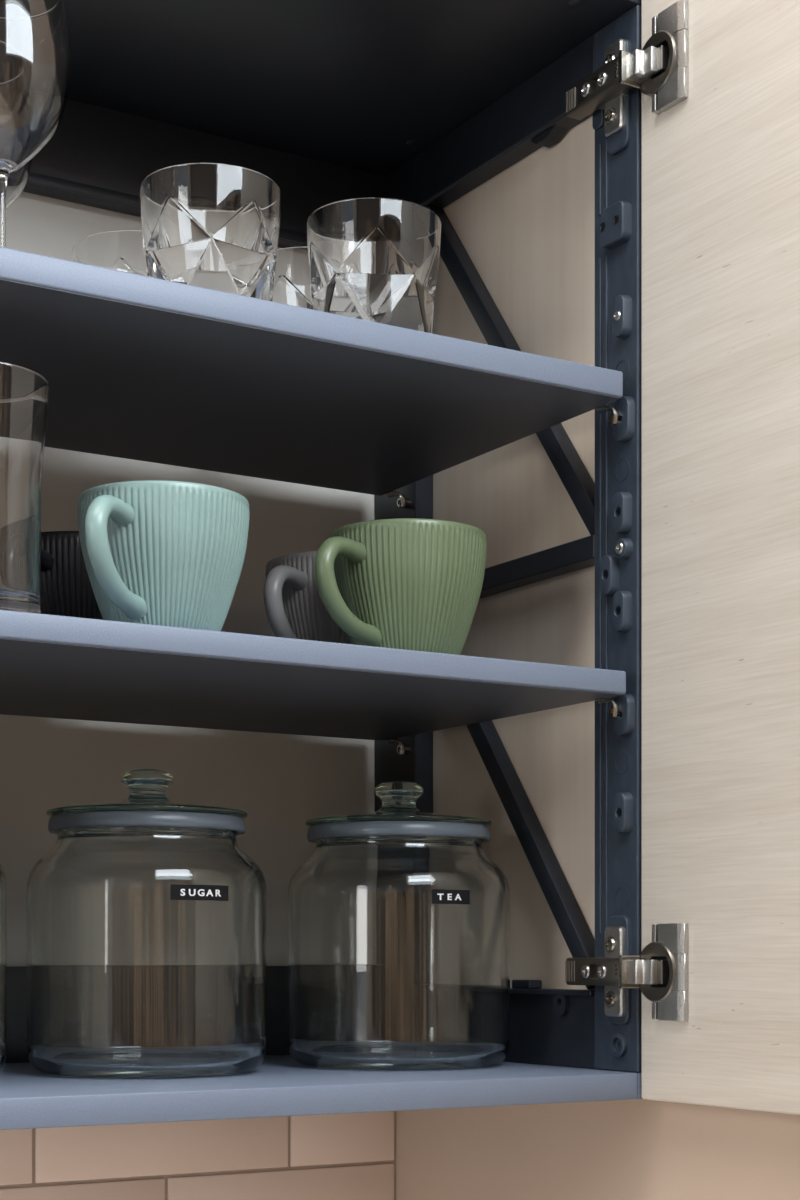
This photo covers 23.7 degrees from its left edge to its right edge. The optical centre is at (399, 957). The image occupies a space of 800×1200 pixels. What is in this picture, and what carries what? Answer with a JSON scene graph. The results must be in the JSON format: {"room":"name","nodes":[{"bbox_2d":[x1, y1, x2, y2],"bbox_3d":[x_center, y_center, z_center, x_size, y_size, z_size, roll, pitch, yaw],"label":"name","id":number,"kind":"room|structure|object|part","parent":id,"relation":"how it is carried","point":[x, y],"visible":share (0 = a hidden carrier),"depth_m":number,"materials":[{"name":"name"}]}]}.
{"room":"kitchen","nodes":[
{"label":"kitchen","id":0,"kind":"room"},
{"bbox_2d":[0,1111,395,1199],"bbox_3d":[-0.437,-0.272,1.419,4.900,3.400,0.098,0,0,-31],"label":"wall","id":1,"kind":"structure","parent":0,"point":[33,1184],"depth_m":1.53,"materials":[{"name":"beige tile"}]},
{"bbox_2d":[0,1111,393,1199],"bbox_3d":[-0.802,0.399,1.142,1.862,0.599,0.008,0,0,-31],"label":"wall tiles","id":2,"kind":"object","parent":1,"relation":"attached to","point":[77,1153],"depth_m":1.53,"materials":[{"name":"beige tile"}]},
{"bbox_2d":[396,1099,799,1199],"bbox_3d":[0.309,-0.272,1.239,0.132,3.400,0.984,0,0,-31],"label":"wall","id":3,"kind":"structure","parent":0,"point":[634,1149],"depth_m":1.39,"materials":[{"name":"paint"}]},
{"bbox_2d":[0,0,799,1129],"bbox_3d":[-0.022,-0.286,1.049,0.624,0.764,0.958,0,0,-31],"label":"upper cabinet","id":4,"kind":"object","parent":3,"relation":"attached to","point":[604,386],"visible":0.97,"depth_m":1.31,"materials":[{"name":"blue paint"}]},
{"bbox_2d":[0,864,6,1071],"bbox_3d":[-0.332,-0.025,1.210,0.162,0.207,0.162,0,0,-31],"label":"storage jar","id":5,"kind":"object","parent":4,"relation":"on","point":[3,885],"visible":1,"depth_m":1.21,"materials":[{"name":"clear glass"}]},
{"bbox_2d":[6,158,32,209],"bbox_3d":[-0.279,-0.491,1.240,0.081,0.186,0.081,0,0,-31],"label":"wine glass","id":6,"kind":"object","parent":4,"relation":"on","point":[17,180],"visible":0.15,"depth_m":1.24,"materials":[{"name":"clear glass"}]},
{"bbox_2d":[0,361,48,613],"bbox_3d":[-0.249,-0.269,1.130,0.084,0.148,0.084,0,0,-31],"label":"glass","id":7,"kind":"object","parent":4,"relation":"on","point":[24,391],"visible":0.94,"depth_m":1.11,"materials":[{"name":"clear glass"}]},
{"bbox_2d":[0,0,69,247],"bbox_3d":[-0.240,-0.491,1.149,0.081,0.186,0.081,0,0,-31],"label":"wine glass","id":8,"kind":"object","parent":4,"relation":"on","point":[34,46],"visible":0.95,"depth_m":1.13,"materials":[{"name":"clear glass"}]},
{"bbox_2d":[41,531,102,619],"bbox_3d":[-0.231,-0.242,1.340,0.126,0.094,0.114,0,0,-31],"label":"mug","id":9,"kind":"object","parent":4,"relation":"on","point":[66,588],"visible":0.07,"depth_m":1.30,"materials":[{"name":"black ceramic"}]},
{"bbox_3d":[-0.246,-0.243,1.287,0.018,0.069,0.055,0,0,20],"label":"handle","id":10,"kind":"part","parent":9,"relation":"part of","materials":[{"name":"black ceramic"}]},
{"bbox_2d":[72,230,146,275],"bbox_3d":[-0.182,-0.444,1.325,0.090,0.090,0.090,0,0,-31],"label":"tumbler","id":11,"kind":"object","parent":4,"relation":"on","point":[120,250],"visible":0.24,"depth_m":1.28,"materials":[{"name":"clear glass"}]},
{"bbox_2d":[26,769,266,1077],"bbox_3d":[-0.172,-0.025,1.303,0.162,0.207,0.163,0,0,-31],"label":"storage jar","id":12,"kind":"object","parent":4,"relation":"on","point":[146,913],"visible":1,"depth_m":1.24,"materials":[{"name":"clear glass"}]},
{"bbox_3d":[-0.172,-0.108,1.303,0.137,0.041,0.137,0,0,-31],"label":"lid","id":13,"kind":"part","parent":12,"relation":"part of","materials":[{"name":"clear glass"}]},
{"bbox_3d":[-0.266,0.042,1.444,0.582,0.072,0.018,0,0,-31],"label":"rail","id":14,"kind":"part","parent":4,"relation":"part of","materials":[{"name":"grey metal"}]},
{"bbox_2d":[78,480,249,630],"bbox_3d":[-0.157,-0.242,1.203,0.127,0.094,0.112,0,0,-31],"label":"mug","id":15,"kind":"object","parent":4,"relation":"on","point":[155,552],"visible":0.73,"depth_m":1.17,"materials":[{"name":"teal ceramic"}]},
{"bbox_3d":[-0.172,-0.243,1.151,0.018,0.069,0.055,0,0,21],"label":"handle","id":16,"kind":"part","parent":15,"relation":"part of","materials":[{"name":"teal ceramic"}]},
{"bbox_3d":[-0.269,-0.286,1.456,0.624,0.764,0.006,0,0,-31],"label":"panel","id":17,"kind":"part","parent":4,"relation":"part of","materials":[{"name":"beige wood"}]},
{"bbox_3d":[-0.265,-0.615,1.442,0.582,0.072,0.021,0,0,-31],"label":"rail","id":18,"kind":"part","parent":4,"relation":"part of","materials":[{"name":"grey metal"}]},
{"bbox_2d":[140,163,280,300],"bbox_3d":[-0.120,-0.444,1.216,0.090,0.090,0.090,0,0,-31],"label":"tumbler","id":19,"kind":"object","parent":4,"relation":"on","point":[215,226],"visible":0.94,"depth_m":1.18,"materials":[{"name":"clear glass"}]},
{"bbox_2d":[272,246,312,309],"bbox_3d":[-0.064,-0.444,1.354,0.090,0.090,0.090,0,0,-31],"label":"tumbler","id":20,"kind":"object","parent":4,"relation":"on","point":[292,285],"visible":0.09,"depth_m":1.31,"materials":[{"name":"clear glass"}]},
{"bbox_2d":[263,551,350,643],"bbox_3d":[-0.057,-0.242,1.402,0.136,0.094,0.108,0,0,-31],"label":"mug","id":21,"kind":"object","parent":4,"relation":"on","point":[295,608],"visible":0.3,"depth_m":1.36,"materials":[{"name":"grey ceramic"}]},
{"bbox_3d":[-0.078,-0.243,1.355,0.018,0.069,0.055,0,0,31],"label":"handle","id":22,"kind":"part","parent":21,"relation":"part of","materials":[{"name":"grey ceramic"}]},
{"bbox_2d":[0,247,622,397],"bbox_3d":[-0.172,-0.389,1.285,0.562,0.018,0.321,0,0,-31],"label":"shelf","id":23,"kind":"object","parent":4,"relation":"attached to","point":[92,331],"depth_m":1.20,"materials":[{"name":"blue paint"}]},
{"bbox_2d":[0,610,625,693],"bbox_3d":[-0.171,-0.187,1.286,0.564,0.016,0.321,0,0,-31],"label":"shelf","id":24,"kind":"object","parent":4,"relation":"attached to","point":[40,653],"depth_m":1.19,"materials":[{"name":"blue metal"}]},
{"bbox_3d":[-0.178,0.087,1.300,0.618,0.018,0.354,0,0,-31],"label":"panel","id":25,"kind":"part","parent":4,"relation":"part of","materials":[{"name":"blue paint"}]},
{"bbox_3d":[-0.178,-0.659,1.300,0.618,0.018,0.354,0,0,-31],"label":"panel","id":26,"kind":"part","parent":4,"relation":"part of","materials":[{"name":"grey metal"}]},
{"bbox_2d":[306,197,440,332],"bbox_3d":[-0.017,-0.444,1.270,0.090,0.090,0.090,0,0,-31],"label":"tumbler","id":27,"kind":"object","parent":4,"relation":"on","point":[372,259],"visible":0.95,"depth_m":1.23,"materials":[{"name":"clear glass"}]},
{"bbox_2d":[287,781,509,1069],"bbox_3d":[-0.001,-0.025,1.393,0.162,0.207,0.163,0,0,-31],"label":"storage jar","id":28,"kind":"object","parent":4,"relation":"on","point":[398,915],"visible":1,"depth_m":1.33,"materials":[{"name":"clear glass"}]},
{"bbox_3d":[-0.001,-0.108,1.393,0.137,0.041,0.137,0,0,-31],"label":"lid","id":29,"kind":"part","parent":28,"relation":"part of","materials":[{"name":"clear glass"}]},
{"bbox_2d":[314,518,486,654],"bbox_3d":[-0.008,-0.242,1.302,0.140,0.094,0.108,0,0,-31],"label":"mug","id":30,"kind":"object","parent":4,"relation":"on","point":[415,584],"visible":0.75,"depth_m":1.27,"materials":[{"name":"green ceramic"}]},
{"bbox_3d":[-0.036,-0.243,1.261,0.018,0.069,0.055,0,0,40],"label":"handle","id":31,"kind":"part","parent":30,"relation":"part of","materials":[{"name":"green ceramic"}]},
{"bbox_3d":[0.003,-0.286,1.579,0.018,0.728,0.065,0,0,-31],"label":"post","id":32,"kind":"part","parent":4,"relation":"part of","materials":[{"name":"blue metal"}]},
{"bbox_3d":[0.081,-0.625,1.449,0.019,0.050,0.239,0,0,-31],"label":"rail","id":33,"kind":"part","parent":4,"relation":"part of","materials":[{"name":"blue metal"}]},
{"bbox_3d":[0.088,-0.286,1.462,0.006,0.764,0.353,0,0,-31],"label":"panel","id":34,"kind":"part","parent":4,"relation":"part of","materials":[{"name":"brown wood"}]},
{"bbox_3d":[0.082,-0.290,1.449,0.018,0.016,0.239,0,0,-31],"label":"rail","id":35,"kind":"part","parent":4,"relation":"part of","materials":[{"name":"blue metal"}]},
{"bbox_3d":[0.081,0.047,1.448,0.021,0.062,0.239,0,0,-31],"label":"rail","id":36,"kind":"part","parent":4,"relation":"part of","materials":[{"name":"blue metal"}]},
{"bbox_3d":[0.147,-0.599,1.314,0.005,0.062,0.028,0,0,-31],"label":"mounting plate","id":37,"kind":"part","parent":4,"relation":"part of","materials":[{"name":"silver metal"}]},
{"bbox_3d":[0.147,0.009,1.314,0.005,0.062,0.028,0,0,-31],"label":"mounting plate","id":38,"kind":"part","parent":4,"relation":"part of","materials":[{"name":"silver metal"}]},
{"bbox_3d":[0.155,-0.286,1.327,0.019,0.728,0.052,0,0,-31],"label":"post","id":39,"kind":"part","parent":4,"relation":"part of","materials":[{"name":"metal"}]},
{"bbox_2d":[639,30,675,96],"bbox_3d":[0.173,-0.599,1.278,0.007,0.040,0.040,0,0,-31],"label":"hinge","id":40,"kind":"object","parent":4,"relation":"on","point":[657,48],"depth_m":1.27,"materials":[{"name":"silver metal"}]},
{"bbox_2d":[640,942,675,1001],"bbox_3d":[0.173,0.009,1.278,0.007,0.040,0.040,0,0,-31],"label":"hinge","id":41,"kind":"object","parent":4,"relation":"on","point":[657,959],"depth_m":1.27,"materials":[{"name":"silver metal"}]},
{"bbox_3d":[0.175,-0.599,1.272,0.006,0.016,0.006,0,0,-31],"label":"damper lever","id":42,"kind":"part","parent":4,"relation":"part of","materials":[{"name":"silver metal"}]},
{"bbox_3d":[0.175,0.009,1.272,0.006,0.016,0.006,0,0,-31],"label":"damper lever","id":43,"kind":"part","parent":4,"relation":"part of","materials":[{"name":"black metal"}]},
{"bbox_3d":[0.179,-0.599,1.268,0.006,0.064,0.031,0,0,-31],"label":"cup plate","id":44,"kind":"part","parent":4,"relation":"part of","materials":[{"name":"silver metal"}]},
{"bbox_3d":[0.179,0.009,1.268,0.006,0.064,0.031,0,0,-31],"label":"cup plate","id":45,"kind":"part","parent":4,"relation":"part of","materials":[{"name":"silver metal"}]},
{"bbox_3d":[0.326,-0.286,1.049,0.018,0.764,0.597,0,0,-31],"label":"door","id":46,"kind":"part","parent":4,"relation":"part of","materials":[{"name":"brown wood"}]}
]}

